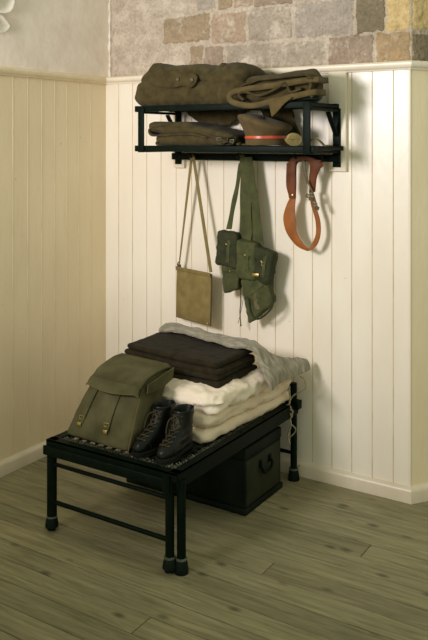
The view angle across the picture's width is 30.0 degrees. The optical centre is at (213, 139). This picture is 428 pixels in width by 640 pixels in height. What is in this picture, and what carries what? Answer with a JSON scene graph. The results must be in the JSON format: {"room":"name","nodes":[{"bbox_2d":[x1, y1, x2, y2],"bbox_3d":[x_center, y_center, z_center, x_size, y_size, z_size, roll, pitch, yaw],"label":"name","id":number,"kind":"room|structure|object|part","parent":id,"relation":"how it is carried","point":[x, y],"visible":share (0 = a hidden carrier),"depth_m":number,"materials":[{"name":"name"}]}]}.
{"room":"military barracks room","nodes":[
{"label":"military barracks room","id":0,"kind":"room"},
{"bbox_2d":[0,0,110,460],"bbox_3d":[-1.545,0.275,3.149,0.049,2.750,3.538,0,0,32],"label":"wall","id":1,"kind":"structure","parent":0,"point":[53,132],"depth_m":4.22,"materials":[{"name":"beige paint"}]},
{"bbox_2d":[0,437,78,477],"bbox_3d":[-1.553,1.615,3.132,0.024,0.070,3.500,0,0,32],"label":"baseboard","id":2,"kind":"structure","parent":1,"relation":"attached to","point":[10,464],"depth_m":4.03,"materials":[{"name":"beige paint"}]},
{"bbox_2d":[0,66,106,83],"bbox_3d":[-1.555,-0.342,3.151,0.061,0.041,3.530,0,0,32],"label":"trim","id":3,"kind":"structure","parent":1,"relation":"attached to","point":[10,71],"depth_m":4.20,"materials":[{"name":"beige paint"}]},
{"bbox_2d":[0,440,427,639],"bbox_3d":[0.998,1.675,2.338,5.420,0.051,6.100,0,0,32],"label":"floor","id":4,"kind":"structure","parent":0,"point":[316,560],"depth_m":3.11,"materials":[{"name":"brown wood"}]},
{"bbox_2d":[43,382,301,575],"bbox_3d":[-0.144,1.415,3.630,0.709,0.471,1.058,0,0,32],"label":"folding bedstead","id":5,"kind":"object","parent":4,"relation":"on","point":[63,446],"visible":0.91,"depth_m":3.23,"materials":[{"name":"black metal"}]},
{"bbox_3d":[-0.686,1.458,3.385,0.042,0.325,0.042,0,0,32],"label":"leg","id":6,"kind":"part","parent":5,"relation":"part of","materials":[{"name":"black metal"}]},
{"bbox_2d":[45,517,58,528],"bbox_3d":[-0.686,1.615,3.385,0.057,0.046,0.056,0,0,32],"label":"cup","id":7,"kind":"object","parent":5,"relation":"on","point":[51,522],"depth_m":3.36,"materials":[{"name":"rubber"}]},
{"bbox_3d":[-0.412,1.288,3.807,0.040,0.045,1.015,0,0,32],"label":"rail","id":8,"kind":"part","parent":5,"relation":"part of","materials":[{"name":"black metal"}]},
{"bbox_3d":[-0.445,1.308,3.206,0.654,0.038,0.010,0,0,32],"label":"rail","id":9,"kind":"part","parent":5,"relation":"part of","materials":[{"name":"black metal"}]},
{"bbox_3d":[-0.415,1.280,3.220,0.674,0.030,0.040,0,0,32],"label":"rail","id":10,"kind":"part","parent":5,"relation":"part of","materials":[{"name":"black metal"}]},
{"bbox_2d":[67,353,173,452],"bbox_3d":[-0.409,1.109,3.425,0.376,0.303,0.301,0,0,32],"label":"pack","id":11,"kind":"object","parent":5,"relation":"on","point":[124,389],"visible":0.92,"depth_m":3.33,"materials":[{"name":"green fabric"}]},
{"bbox_2d":[132,400,175,457],"bbox_3d":[-0.247,1.181,3.284,0.095,0.168,0.246,0,0,32],"label":"boot","id":12,"kind":"object","parent":5,"relation":"on","point":[147,443],"visible":0.76,"depth_m":3.26,"materials":[{"name":"black leather"}]},
{"bbox_2d":[162,559,175,571],"bbox_3d":[-0.169,1.615,3.053,0.057,0.046,0.056,0,0,32],"label":"cup","id":13,"kind":"object","parent":5,"relation":"on","point":[169,565],"depth_m":3.03,"materials":[{"name":"rubber"}]},
{"bbox_3d":[-0.169,1.458,3.053,0.035,0.325,0.035,0,0,32],"label":"leg","id":14,"kind":"part","parent":5,"relation":"part of","materials":[{"name":"black metal"}]},
{"bbox_2d":[155,404,193,464],"bbox_3d":[-0.153,1.181,3.220,0.096,0.168,0.246,0,0,32],"label":"boot","id":15,"kind":"object","parent":5,"relation":"on","point":[179,438],"visible":1,"depth_m":3.21,"materials":[{"name":"black leather"}]},
{"bbox_3d":[-0.124,1.458,3.052,0.035,0.325,0.035,0,0,32],"label":"leg","id":16,"kind":"part","parent":5,"relation":"part of","materials":[{"name":"black metal"}]},
{"bbox_2d":[174,561,188,575],"bbox_3d":[-0.124,1.624,3.052,0.056,0.052,0.055,0,0,32],"label":"cup","id":17,"kind":"object","parent":5,"relation":"on","point":[181,568],"depth_m":3.03,"materials":[{"name":"rubber"}]},
{"bbox_3d":[0.119,1.296,3.469,0.040,0.062,1.015,0,0,32],"label":"rail","id":18,"kind":"part","parent":5,"relation":"part of","materials":[{"name":"black metal"}]},
{"bbox_2d":[193,390,288,443],"bbox_3d":[-0.077,1.234,3.752,0.630,0.068,0.735,0,0,32],"label":"pad","id":19,"kind":"object","parent":5,"relation":"on","point":[200,435],"visible":0.14,"depth_m":3.49,"materials":[{"name":"beige fabric"}]},
{"bbox_2d":[192,379,290,427],"bbox_3d":[-0.067,1.174,3.749,0.633,0.076,0.707,0,0,32],"label":"pad","id":20,"kind":"object","parent":19,"relation":"on","point":[201,420],"visible":0.16,"depth_m":3.51,"materials":[{"name":"beige fabric"}]},
{"bbox_2d":[161,353,268,414],"bbox_3d":[-0.060,1.103,3.751,0.678,0.102,0.726,0,0,32],"label":"sheet","id":21,"kind":"object","parent":20,"relation":"on","point":[206,399],"visible":0.25,"depth_m":3.43,"materials":[{"name":"white fabric"}]},
{"bbox_2d":[167,359,257,387],"bbox_3d":[-0.115,1.039,3.726,0.552,0.072,0.361,0,0,32],"label":"folded blanket","id":22,"kind":"object","parent":21,"relation":"on","point":[215,381],"visible":0.16,"depth_m":3.52,"materials":[{"name":"black fabric"}]},
{"bbox_2d":[124,332,254,374],"bbox_3d":[-0.115,0.984,3.726,0.538,0.076,0.337,0,0,32],"label":"folded blanket","id":23,"kind":"object","parent":22,"relation":"on","point":[183,351],"visible":0.94,"depth_m":3.65,"materials":[{"name":"black fabric"}]},
{"bbox_2d":[158,322,309,390],"bbox_3d":[0.084,1.009,3.862,0.669,0.204,0.384,0,0,32],"label":"blanket","id":24,"kind":"object","parent":23,"relation":"on","point":[276,369],"visible":1,"depth_m":3.71,"materials":[{"name":"grey fabric"}]},
{"bbox_3d":[0.387,1.400,3.886,0.032,0.440,0.032,0,0,32],"label":"leg","id":25,"kind":"part","parent":5,"relation":"part of","materials":[{"name":"black metal"}]},
{"bbox_2d":[288,470,298,481],"bbox_3d":[0.387,1.624,3.886,0.056,0.052,0.055,0,0,32],"label":"cup","id":26,"kind":"object","parent":5,"relation":"on","point":[293,476],"depth_m":3.86,"materials":[{"name":"rubber"}]},
{"bbox_2d":[287,399,301,409],"bbox_3d":[0.389,1.280,3.880,0.063,0.040,0.044,0,0,32],"label":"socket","id":27,"kind":"object","parent":5,"relation":"attached to","point":[297,403],"depth_m":3.85,"materials":[{"name":"black"}]},
{"bbox_2d":[287,376,305,443],"bbox_3d":[0.376,1.286,3.817,0.137,0.335,0.025,0,0,27],"label":"cord","id":28,"kind":"object","parent":5,"relation":"hanging from","point":[290,397],"visible":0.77,"depth_m":3.81,"materials":[{"name":"fabric"}]},
{"bbox_2d":[126,422,282,515],"bbox_3d":[-0.041,1.505,3.826,0.685,0.290,0.351,0,0,32],"label":"trunk","id":29,"kind":"object","parent":4,"relation":"on","point":[242,482],"visible":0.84,"depth_m":3.60,"materials":[{"name":"paint"}]},
{"bbox_3d":[-0.049,1.385,3.831,0.658,0.050,0.341,0,0,32],"label":"lid","id":30,"kind":"part","parent":29,"relation":"part of","materials":[{"name":"paint"}]},
{"bbox_3d":[0.227,1.517,3.655,0.002,0.198,0.315,0,0,32],"label":"panel","id":31,"kind":"part","parent":29,"relation":"part of","materials":[{"name":"black wood"}]},
{"bbox_3d":[0.241,1.484,3.655,0.025,0.071,0.110,0,0,32],"label":"handle","id":32,"kind":"part","parent":29,"relation":"part of","materials":[{"name":"black metal"}]},
{"bbox_2d":[106,0,412,485],"bbox_3d":[0.146,0.275,4.146,1.801,2.750,0.035,0,0,32],"label":"wall","id":33,"kind":"structure","parent":0,"point":[340,306],"depth_m":3.94,"materials":[{"name":"beige paint"}]},
{"bbox_2d":[173,112,185,167],"bbox_3d":[-0.185,-0.086,4.322,0.070,0.472,0.022,0,0,32],"label":"trim","id":34,"kind":"structure","parent":33,"relation":"attached to","point":[183,165],"depth_m":4.31,"materials":[{"name":"beige paint"}]},
{"bbox_2d":[135,96,343,166],"bbox_3d":[0.104,-0.034,3.917,1.012,0.327,0.351,0,0,32],"label":"shelf","id":35,"kind":"object","parent":33,"relation":"attached to","point":[305,103],"depth_m":3.77,"materials":[{"name":"black metal"}]},
{"bbox_3d":[-0.367,-0.051,4.035,0.036,0.226,0.008,0,0,32],"label":"post","id":36,"kind":"part","parent":35,"relation":"part of","materials":[{"name":"black metal"}]},
{"bbox_2d":[175,154,211,326],"bbox_3d":[-0.107,0.516,4.192,0.259,0.886,0.027,0,0,43],"label":"case","id":37,"kind":"object","parent":35,"relation":"hanging from","point":[194,287],"visible":1,"depth_m":4.17,"materials":[{"name":"beige fabric"}]},
{"bbox_2d":[148,121,245,145],"bbox_3d":[-0.062,-0.027,4.023,0.513,0.134,0.275,0,0,32],"label":"trousers","id":38,"kind":"object","parent":35,"relation":"on","point":[166,133],"visible":0.84,"depth_m":3.93,"materials":[{"name":"fabric"}]},
{"bbox_2d":[135,62,266,125],"bbox_3d":[-0.073,-0.233,4.035,0.687,0.323,0.336,0,0,32],"label":"folded greatcoat","id":39,"kind":"object","parent":35,"relation":"on","point":[162,84],"visible":0.76,"depth_m":3.92,"materials":[{"name":"fabric"}]},
{"bbox_2d":[215,136,244,144],"bbox_3d":[0.064,0.002,3.816,0.189,0.045,0.068,0,0,32],"label":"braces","id":40,"kind":"object","parent":35,"relation":"on","point":[235,139],"visible":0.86,"depth_m":3.78,"materials":[{"name":"fabric"}]},
{"bbox_3d":[0.097,-0.157,3.936,0.979,0.030,0.323,0,0,32],"label":"shelf","id":41,"kind":"part","parent":35,"relation":"part of","materials":[{"name":"black metal"}]},
{"bbox_3d":[0.106,0.043,3.930,1.002,0.030,0.323,0,0,32],"label":"shelf","id":42,"kind":"part","parent":35,"relation":"part of","materials":[{"name":"black metal"}]},
{"bbox_2d":[215,153,277,325],"bbox_3d":[0.154,0.503,4.000,0.367,0.877,0.104,0,0,32],"label":"ammunition pouch bandolier","id":43,"kind":"object","parent":35,"relation":"hanging from","point":[244,259],"visible":1,"depth_m":3.98,"materials":[{"name":"green fabric"}]},
{"bbox_3d":[0.185,0.087,4.055,0.972,0.035,0.016,0,0,32],"label":"hook rail","id":44,"kind":"part","parent":35,"relation":"part of","materials":[{"name":"black metal"}]},
{"bbox_3d":[0.244,-0.051,3.786,0.257,0.154,0.282,0,0,32],"label":"peaked cap","id":45,"kind":"part","parent":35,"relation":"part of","materials":[{"name":"brown fabric"}]},
{"bbox_2d":[227,68,328,139],"bbox_3d":[0.337,-0.162,3.761,0.479,0.328,0.335,0,0,32],"label":"tunic","id":46,"kind":"object","parent":35,"relation":"on","point":[273,90],"visible":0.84,"depth_m":3.65,"materials":[{"name":"fabric"}]},
{"bbox_2d":[284,133,301,145],"bbox_3d":[0.359,-0.003,3.633,0.072,0.060,0.057,0,0,-1],"label":"belt","id":47,"kind":"object","parent":35,"relation":"on","point":[296,140],"visible":1,"depth_m":3.61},
{"bbox_2d":[283,156,322,250],"bbox_3d":[0.427,0.304,3.838,0.218,0.455,0.044,0,0,32],"label":"belt","id":48,"kind":"object","parent":35,"relation":"hanging from","point":[289,219],"visible":1,"depth_m":3.85,"materials":[{"name":"leather"}]},
{"bbox_3d":[0.410,-0.051,3.540,0.036,0.226,0.008,0,0,32],"label":"post","id":49,"kind":"part","parent":35,"relation":"part of","materials":[{"name":"black metal"}]},
{"bbox_2d":[311,138,331,145],"bbox_3d":[0.479,0.009,3.676,0.127,0.034,0.026,0,0,32],"label":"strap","id":50,"kind":"object","parent":35,"relation":"on","point":[318,140],"visible":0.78,"depth_m":3.66,"materials":[{"name":"fabric"}]},
{"bbox_2d":[106,60,410,83],"bbox_3d":[0.130,-0.342,4.135,1.846,0.041,0.061,0,0,32],"label":"trim","id":51,"kind":"structure","parent":33,"relation":"attached to","point":[391,65],"depth_m":3.82,"materials":[{"name":"beige paint"}]},
{"bbox_2d":[329,72,346,171],"bbox_3d":[0.593,-0.086,3.827,0.090,0.472,0.022,0,0,32],"label":"trim","id":52,"kind":"structure","parent":33,"relation":"attached to","point":[337,81],"depth_m":3.81,"materials":[{"name":"beige paint"}]},
{"bbox_2d":[280,456,410,503],"bbox_3d":[0.135,1.615,4.118,1.812,0.070,0.024,0,0,32],"label":"baseboard","id":53,"kind":"structure","parent":33,"relation":"attached to","point":[370,485],"depth_m":3.78,"materials":[{"name":"beige paint"}]},
{"bbox_2d":[410,0,427,485],"bbox_3d":[1.502,0.204,3.904,1.317,2.892,0.025,0,0,-22],"label":"wall","id":54,"kind":"structure","parent":0,"point":[419,8],"depth_m":3.67,"materials":[{"name":"beige paint"}]},
{"bbox_2d":[408,70,410,486],"bbox_3d":[0.895,0.632,3.653,0.014,1.915,0.014,0,0,32],"label":"trim","id":55,"kind":"structure","parent":54,"relation":"attached to","point":[409,71],"depth_m":3.65,"materials":[{"name":"beige paint"}]},
{"bbox_2d":[410,60,427,69],"bbox_3d":[1.445,-0.342,3.867,1.216,0.041,0.061,0,0,-22],"label":"trim","id":56,"kind":"structure","parent":54,"relation":"attached to","point":[415,65],"depth_m":3.64,"materials":[{"name":"beige paint"}]},
{"bbox_2d":[411,483,427,503],"bbox_3d":[1.451,1.615,3.857,1.213,0.070,0.024,0,0,-22],"label":"baseboard","id":57,"kind":"structure","parent":54,"relation":"attached to","point":[419,493],"depth_m":3.64,"materials":[{"name":"beige paint"}]}
]}

